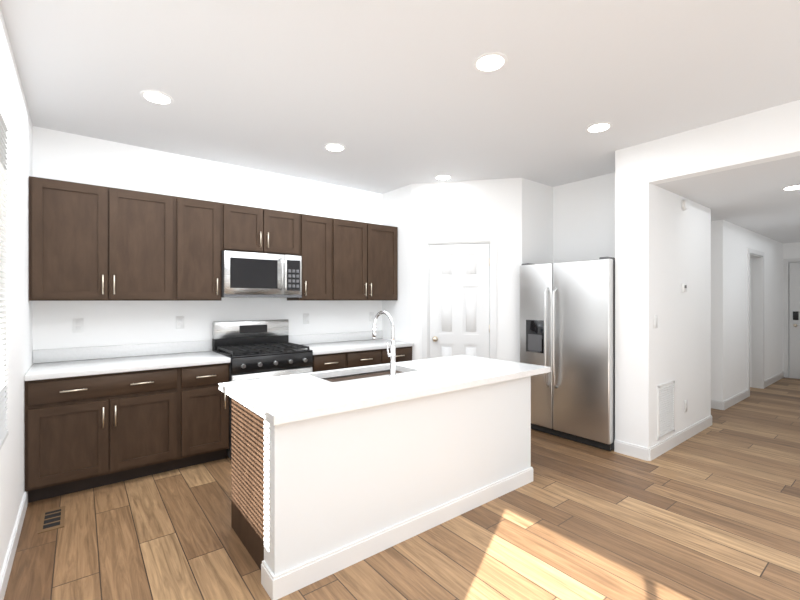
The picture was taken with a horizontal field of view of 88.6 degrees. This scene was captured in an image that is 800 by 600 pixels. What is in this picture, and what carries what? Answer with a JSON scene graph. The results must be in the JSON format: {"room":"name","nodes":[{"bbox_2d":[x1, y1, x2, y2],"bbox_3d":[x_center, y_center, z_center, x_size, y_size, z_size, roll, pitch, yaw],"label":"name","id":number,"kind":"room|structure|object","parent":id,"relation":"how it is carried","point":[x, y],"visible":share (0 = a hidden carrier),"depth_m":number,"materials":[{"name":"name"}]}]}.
{"room":"kitchen","nodes":[
{"label":"kitchen","id":0,"kind":"room"},
{"bbox_2d":[0,7,32,573],"bbox_3d":[-0.981,0.010,0.687,0.120,2.740,6.530,0,0,-38],"label":"wall","id":1,"kind":"structure","parent":0,"point":[18,307],"depth_m":2.31,"materials":[{"name":"white paint"}]},
{"bbox_2d":[0,104,7,449],"bbox_3d":[-1.556,-0.105,1.431,0.126,1.570,1.510,0,0,-38],"label":"window blinds","id":2,"kind":"object","parent":1,"relation":"attached to","point":[3,183],"visible":1,"depth_m":1.97,"materials":[{"name":"white plastic"}]},
{"bbox_2d":[0,491,27,599],"bbox_3d":[-1.527,1.327,1.494,0.014,0.107,3.255,0,0,-38],"label":"baseboard","id":3,"kind":"structure","parent":1,"relation":"attached to","point":[8,562],"depth_m":2.17,"materials":[{"name":"white"}]},
{"bbox_2d":[33,126,381,349],"bbox_3d":[-0.976,0.010,4.758,4.900,2.740,0.120,0,0,-38],"label":"wall","id":4,"kind":"structure","parent":0,"point":[65,156],"depth_m":3.83,"materials":[{"name":"white paint"}]},
{"bbox_2d":[73,319,83,332],"bbox_3d":[-2.646,0.210,3.370,0.070,0.114,0.008,0,0,-38],"label":"outlet","id":5,"kind":"object","parent":4,"relation":"attached to","point":[78,325],"depth_m":3.37,"materials":[{"name":"white plastic"}]},
{"bbox_2d":[29,176,188,300],"bbox_3d":[-2.363,-0.443,3.373,1.004,0.896,0.347,0,0,-38],"label":"upper cabinet","id":6,"kind":"object","parent":4,"relation":"attached to","point":[88,242],"depth_m":3.20,"materials":[{"name":"brown wood"}]},
{"bbox_2d":[33,340,211,363],"bbox_3d":[-2.346,0.443,3.595,1.304,0.105,0.020,0,0,-38],"label":"backsplash","id":7,"kind":"structure","parent":4,"relation":"attached to","point":[44,356],"depth_m":3.52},
{"bbox_2d":[176,316,183,328],"bbox_3d":[-2.055,0.210,3.832,0.070,0.114,0.008,0,0,-38],"label":"outlet","id":8,"kind":"object","parent":4,"relation":"attached to","point":[179,319],"depth_m":3.83,"materials":[{"name":"white plastic"}]},
{"bbox_2d":[189,198,224,300],"bbox_3d":[-1.907,-0.443,3.730,0.455,0.896,0.347,0,0,-38],"label":"upper cabinet","id":9,"kind":"object","parent":4,"relation":"attached to","point":[206,218],"depth_m":3.66,"materials":[{"name":"brown wood"}]},
{"bbox_2d":[225,203,300,255],"bbox_3d":[-1.428,-0.672,4.104,0.760,0.436,0.347,0,0,-38],"label":"upper cabinet","id":10,"kind":"object","parent":4,"relation":"attached to","point":[247,229],"depth_m":3.96,"materials":[{"name":"brown wood"}]},
{"bbox_2d":[221,250,301,297],"bbox_3d":[-1.396,-0.236,4.064,0.748,0.423,0.451,0,0,-38],"label":"microwave","id":11,"kind":"object","parent":10,"relation":"attached to","point":[253,275],"visible":1,"depth_m":3.90,"materials":[{"name":"grey metal"}]},
{"bbox_2d":[303,314,308,323],"bbox_3d":[-1.054,0.210,4.614,0.070,0.114,0.009,0,0,-38],"label":"outlet","id":12,"kind":"object","parent":4,"relation":"attached to","point":[305,316],"depth_m":4.61,"materials":[{"name":"white plastic"}]},
{"bbox_2d":[287,214,340,299],"bbox_3d":[-0.954,-0.443,4.474,0.443,0.896,0.347,0,0,-38],"label":"upper cabinet","id":13,"kind":"object","parent":4,"relation":"attached to","point":[320,236],"depth_m":4.35,"materials":[{"name":"brown wood"}]},
{"bbox_2d":[289,330,382,345],"bbox_3d":[-0.728,0.443,4.859,1.278,0.105,0.020,0,0,-38],"label":"backsplash","id":14,"kind":"structure","parent":4,"relation":"attached to","point":[352,336],"depth_m":4.81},
{"bbox_2d":[341,219,397,299],"bbox_3d":[-0.510,-0.443,4.821,0.981,0.896,0.347,0,0,-38],"label":"upper cabinet","id":15,"kind":"object","parent":4,"relation":"attached to","point":[369,251],"depth_m":4.72,"materials":[{"name":"brown wood"}]},
{"bbox_2d":[370,312,373,320],"bbox_3d":[-0.353,0.210,5.162,0.070,0.114,0.008,0,0,-38],"label":"outlet","id":16,"kind":"object","parent":4,"relation":"attached to","point":[371,313],"depth_m":5.16,"materials":[{"name":"white plastic"}]},
{"bbox_2d":[382,184,410,341],"bbox_3d":[-0.001,0.010,5.069,0.120,2.740,0.590,0,0,-38],"label":"wall","id":17,"kind":"structure","parent":0,"point":[396,207],"depth_m":4.95,"materials":[{"name":"white paint"}]},
{"bbox_2d":[0,0,799,193],"bbox_3d":[0.950,-1.410,2.195,5.020,0.100,6.530,0,0,-38],"label":"ceiling","id":18,"kind":"structure","parent":0,"point":[390,95],"depth_m":2.51,"materials":[{"name":"white paint"}]},
{"bbox_2d":[140,90,173,104],"bbox_3d":[-1.629,-1.366,2.750,0.196,0.028,0.196,0,0,-38],"label":"recessed light","id":19,"kind":"object","parent":18,"relation":"in","point":[157,97],"visible":0.92,"depth_m":2.74,"materials":[{"name":"white"}]},
{"bbox_2d":[324,143,345,151],"bbox_3d":[-0.578,-1.366,3.647,0.196,0.028,0.196,0,0,-38],"label":"recessed light","id":20,"kind":"object","parent":18,"relation":"in","point":[335,147],"visible":0.88,"depth_m":3.64,"materials":[{"name":"white"}]},
{"bbox_2d":[434,174,451,179],"bbox_3d":[0.479,-1.366,4.536,0.196,0.028,0.196,0,0,-38],"label":"recessed light","id":21,"kind":"object","parent":18,"relation":"in","point":[443,177],"visible":0.71,"depth_m":4.53,"materials":[{"name":"white"}]},
{"bbox_2d":[473,52,507,72],"bbox_3d":[0.516,-1.366,2.345,0.196,0.028,0.196,0,0,-38],"label":"recessed light","id":22,"kind":"object","parent":18,"relation":"in","point":[488,62],"visible":0.9,"depth_m":2.33,"materials":[{"name":"white"}]},
{"bbox_2d":[585,122,612,132],"bbox_3d":[1.565,-1.366,3.228,0.196,0.028,0.196,0,0,-38],"label":"recessed light","id":23,"kind":"object","parent":18,"relation":"in","point":[598,127],"visible":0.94,"depth_m":3.21,"materials":[{"name":"white"}]},
{"bbox_2d":[4,377,799,599],"bbox_3d":[3.148,1.410,3.913,10.640,0.060,6.570,0,0,-38],"label":"floor","id":24,"kind":"structure","parent":0,"point":[712,512],"depth_m":2.38,"materials":[{"name":"brown wood"}]},
{"bbox_2d":[38,506,64,533],"bbox_3d":[-2.187,1.377,2.580,0.120,0.005,0.320,0,0,-38],"label":"floor vent","id":25,"kind":"object","parent":24,"relation":"in","point":[52,519],"visible":1,"depth_m":2.57,"materials":[{"name":"brown"}]},
{"bbox_2d":[24,368,191,502],"bbox_3d":[-2.283,0.958,3.259,0.990,0.845,0.627,0,0,-38],"label":"base cabinet","id":26,"kind":"object","parent":24,"relation":"on","point":[97,416],"depth_m":2.98,"materials":[{"name":"brown wood"}]},
{"bbox_2d":[24,352,230,379],"bbox_3d":[-2.154,0.515,3.349,1.304,0.040,0.642,0,0,-38],"label":"countertop","id":27,"kind":"structure","parent":26,"relation":"on","point":[59,369],"depth_m":3.19,"materials":[{"name":"white stone"}]},
{"bbox_2d":[192,364,228,465],"bbox_3d":[-1.830,0.958,3.613,0.460,0.845,0.627,0,0,-38],"label":"base cabinet","id":28,"kind":"object","parent":24,"relation":"on","point":[210,406],"depth_m":3.42,"materials":[{"name":"brown wood"}]},
{"bbox_2d":[212,319,312,458],"bbox_3d":[-1.317,0.795,3.955,0.750,1.170,0.719,0,0,-38],"label":"range","id":29,"kind":"object","parent":24,"relation":"on","point":[254,349],"visible":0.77,"depth_m":3.90,"materials":[{"name":"grey metal"}]},
{"bbox_2d":[311,354,352,371],"bbox_3d":[-0.863,0.958,4.367,0.453,0.845,0.627,0,0,-38],"label":"base cabinet","id":30,"kind":"object","parent":24,"relation":"on","point":[321,362],"depth_m":4.11,"materials":[{"name":"brown wood"}]},
{"bbox_2d":[222,375,532,599],"bbox_3d":[-0.003,0.972,2.853,2.116,0.817,0.829,0,0,-38],"label":"kitchen island","id":31,"kind":"object","parent":24,"relation":"on","point":[334,471],"depth_m":2.26,"materials":[{"name":"white paint"}]},
{"bbox_2d":[219,355,550,426],"bbox_3d":[0.019,0.578,2.889,2.212,0.110,0.930,0,0,-38],"label":"island countertop","id":32,"kind":"structure","parent":31,"relation":"on","point":[312,395],"depth_m":2.54,"materials":[{"name":"white stone"}]},
{"bbox_2d":[372,311,396,377],"bbox_3d":[-0.127,0.299,2.873,0.089,0.448,0.271,0,0,-38],"label":"faucet","id":33,"kind":"object","parent":32,"relation":"on","point":[392,354],"depth_m":2.79,"materials":[{"name":"silver metal"}]},
{"bbox_2d":[353,346,411,366],"bbox_3d":[-0.421,0.958,4.713,0.971,0.845,0.627,0,0,-38],"label":"base cabinet","id":34,"kind":"object","parent":24,"relation":"on","point":[403,353],"depth_m":4.45,"materials":[{"name":"brown wood"}]},
{"bbox_2d":[305,338,412,353],"bbox_3d":[-0.536,0.515,4.614,1.278,0.040,0.642,0,0,-38],"label":"countertop","id":35,"kind":"structure","parent":34,"relation":"on","point":[366,343],"depth_m":4.46,"materials":[{"name":"white stone"}]},
{"bbox_2d":[520,257,614,450],"bbox_3d":[1.847,0.493,4.269,0.791,1.773,0.962,0,0,-38],"label":"refrigerator","id":36,"kind":"object","parent":24,"relation":"on","point":[567,322],"visible":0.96,"depth_m":3.96,"materials":[{"name":"grey metal"}]},
{"bbox_2d":[411,178,521,362],"bbox_3d":[0.755,0.010,4.735,1.245,2.740,0.120,0,0,11],"label":"wall","id":37,"kind":"structure","parent":0,"point":[490,207],"depth_m":4.64,"materials":[{"name":"white paint"}]},
{"bbox_2d":[422,236,496,358],"bbox_3d":[0.678,0.329,4.720,0.844,2.102,0.181,0,0,11],"label":"door","id":38,"kind":"structure","parent":37,"relation":"attached to","point":[459,295],"depth_m":4.70,"materials":[{"name":"white wood"}]},
{"bbox_2d":[522,178,552,263],"bbox_3d":[1.608,0.010,4.829,0.740,2.740,0.120,0,0,-38],"label":"wall","id":39,"kind":"structure","parent":0,"point":[537,222],"depth_m":4.74,"materials":[{"name":"white paint"}]},
{"bbox_2d":[553,172,614,262],"bbox_3d":[2.202,0.010,4.572,0.120,2.740,1.015,0,0,-38],"label":"wall","id":40,"kind":"structure","parent":0,"point":[583,219],"depth_m":4.63,"materials":[{"name":"white paint"}]},
{"bbox_2d":[615,142,710,447],"bbox_3d":[2.703,0.010,4.142,1.660,2.740,0.280,0,0,-38],"label":"wall","id":41,"kind":"structure","parent":0,"point":[662,246],"depth_m":3.71,"materials":[{"name":"white paint"}]},
{"bbox_2d":[654,315,657,327],"bbox_3d":[2.249,0.190,3.603,0.070,0.114,0.009,0,0,-38],"label":"light switch","id":42,"kind":"object","parent":41,"relation":"attached to","point":[655,316],"depth_m":3.60,"materials":[{"name":"white plastic"}]},
{"bbox_2d":[657,381,674,439],"bbox_3d":[2.431,1.000,3.743,0.380,0.480,0.013,0,0,-38],"label":"air vent","id":43,"kind":"object","parent":41,"relation":"in","point":[665,409],"visible":0.98,"depth_m":3.73,"materials":[{"name":"white plastic"}]},
{"bbox_2d":[646,415,711,460],"bbox_3d":[2.788,1.327,4.022,1.674,0.107,0.014,0,0,-38],"label":"baseboard","id":44,"kind":"structure","parent":41,"relation":"attached to","point":[654,451],"depth_m":3.89,"materials":[{"name":"white wood"}]},
{"bbox_2d":[682,284,686,291],"bbox_3d":[2.781,-0.120,4.010,0.080,0.080,0.023,0,0,-38],"label":"thermostat","id":45,"kind":"object","parent":41,"relation":"attached to","point":[684,287],"visible":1,"depth_m":3.99,"materials":[{"name":"white plastic"}]},
{"bbox_2d":[681,199,688,210],"bbox_3d":[2.784,-0.930,4.005,0.110,0.110,0.034,0,0,-38],"label":"smoke detector","id":46,"kind":"object","parent":41,"relation":"attached to","point":[684,204],"visible":1,"depth_m":3.98,"materials":[{"name":"white plastic"}]},
{"bbox_2d":[684,400,686,411],"bbox_3d":[2.831,1.050,4.059,0.070,0.114,0.008,0,0,-38],"label":"outlet","id":47,"kind":"object","parent":41,"relation":"attached to","point":[685,402],"depth_m":4.04,"materials":[{"name":"white plastic"}]},
{"bbox_2d":[649,100,799,184],"bbox_3d":[3.284,0.010,2.147,0.120,2.740,3.580,0,0,-38],"label":"wall","id":48,"kind":"structure","parent":0,"point":[764,135],"depth_m":3.09,"materials":[{"name":"white paint"}]},
{"bbox_2d":[656,156,799,242],"bbox_3d":[4.297,-1.060,5.870,6.060,0.100,3.480,0,0,-38],"label":"ceiling","id":49,"kind":"structure","parent":0,"point":[755,199],"depth_m":3.96,"materials":[{"name":"white paint"}]},
{"bbox_2d":[781,184,799,190],"bbox_3d":[3.534,-1.016,3.662,0.196,0.028,0.196,0,0,-38],"label":"recessed light","id":50,"kind":"object","parent":49,"relation":"in","point":[793,187],"visible":0.73,"depth_m":3.66,"materials":[{"name":"white"}]},
{"bbox_2d":[711,220,782,400],"bbox_3d":[5.460,0.085,6.322,3.670,2.590,0.120,0,0,-38],"label":"wall","id":51,"kind":"structure","parent":0,"point":[731,243],"depth_m":5.55,"materials":[{"name":"white paint"}]},
{"bbox_2d":[711,400,725,409],"bbox_3d":[3.422,1.327,5.938,0.014,0.107,2.054,0,0,-38],"label":"baseboard","id":52,"kind":"structure","parent":51,"relation":"attached to","point":[721,405],"depth_m":5.17,"materials":[{"name":"white wood"}]},
{"bbox_2d":[725,389,748,408],"bbox_3d":[4.513,1.327,5.496,1.140,0.107,0.014,0,0,-38],"label":"baseboard","id":53,"kind":"structure","parent":51,"relation":"attached to","point":[743,395],"depth_m":5.50,"materials":[{"name":"white wood"}]},
{"bbox_2d":[747,248,763,395],"bbox_3d":[5.296,0.319,6.183,0.924,2.122,0.136,0,0,-38],"label":"door frame","id":54,"kind":"structure","parent":51,"relation":"attached to","point":[756,256],"depth_m":6.39,"materials":[{"name":"white wood"}]},
{"bbox_2d":[764,371,783,387],"bbox_3d":[6.278,1.327,6.875,1.460,0.107,0.014,0,0,-38],"label":"baseboard","id":55,"kind":"structure","parent":51,"relation":"attached to","point":[780,375],"depth_m":6.84,"materials":[{"name":"white wood"}]},
{"bbox_2d":[783,242,799,378],"bbox_3d":[7.265,0.085,6.895,0.120,2.590,1.140,0,0,-38],"label":"wall","id":56,"kind":"structure","parent":0,"point":[790,250],"depth_m":7.26,"materials":[{"name":"white paint"}]},
{"bbox_2d":[783,258,799,378],"bbox_3d":[7.199,0.324,6.912,0.203,2.112,1.074,0,0,-38],"label":"door frame","id":57,"kind":"structure","parent":56,"relation":"attached to","point":[794,311],"depth_m":7.22,"materials":[{"name":"white wood"}]}
]}

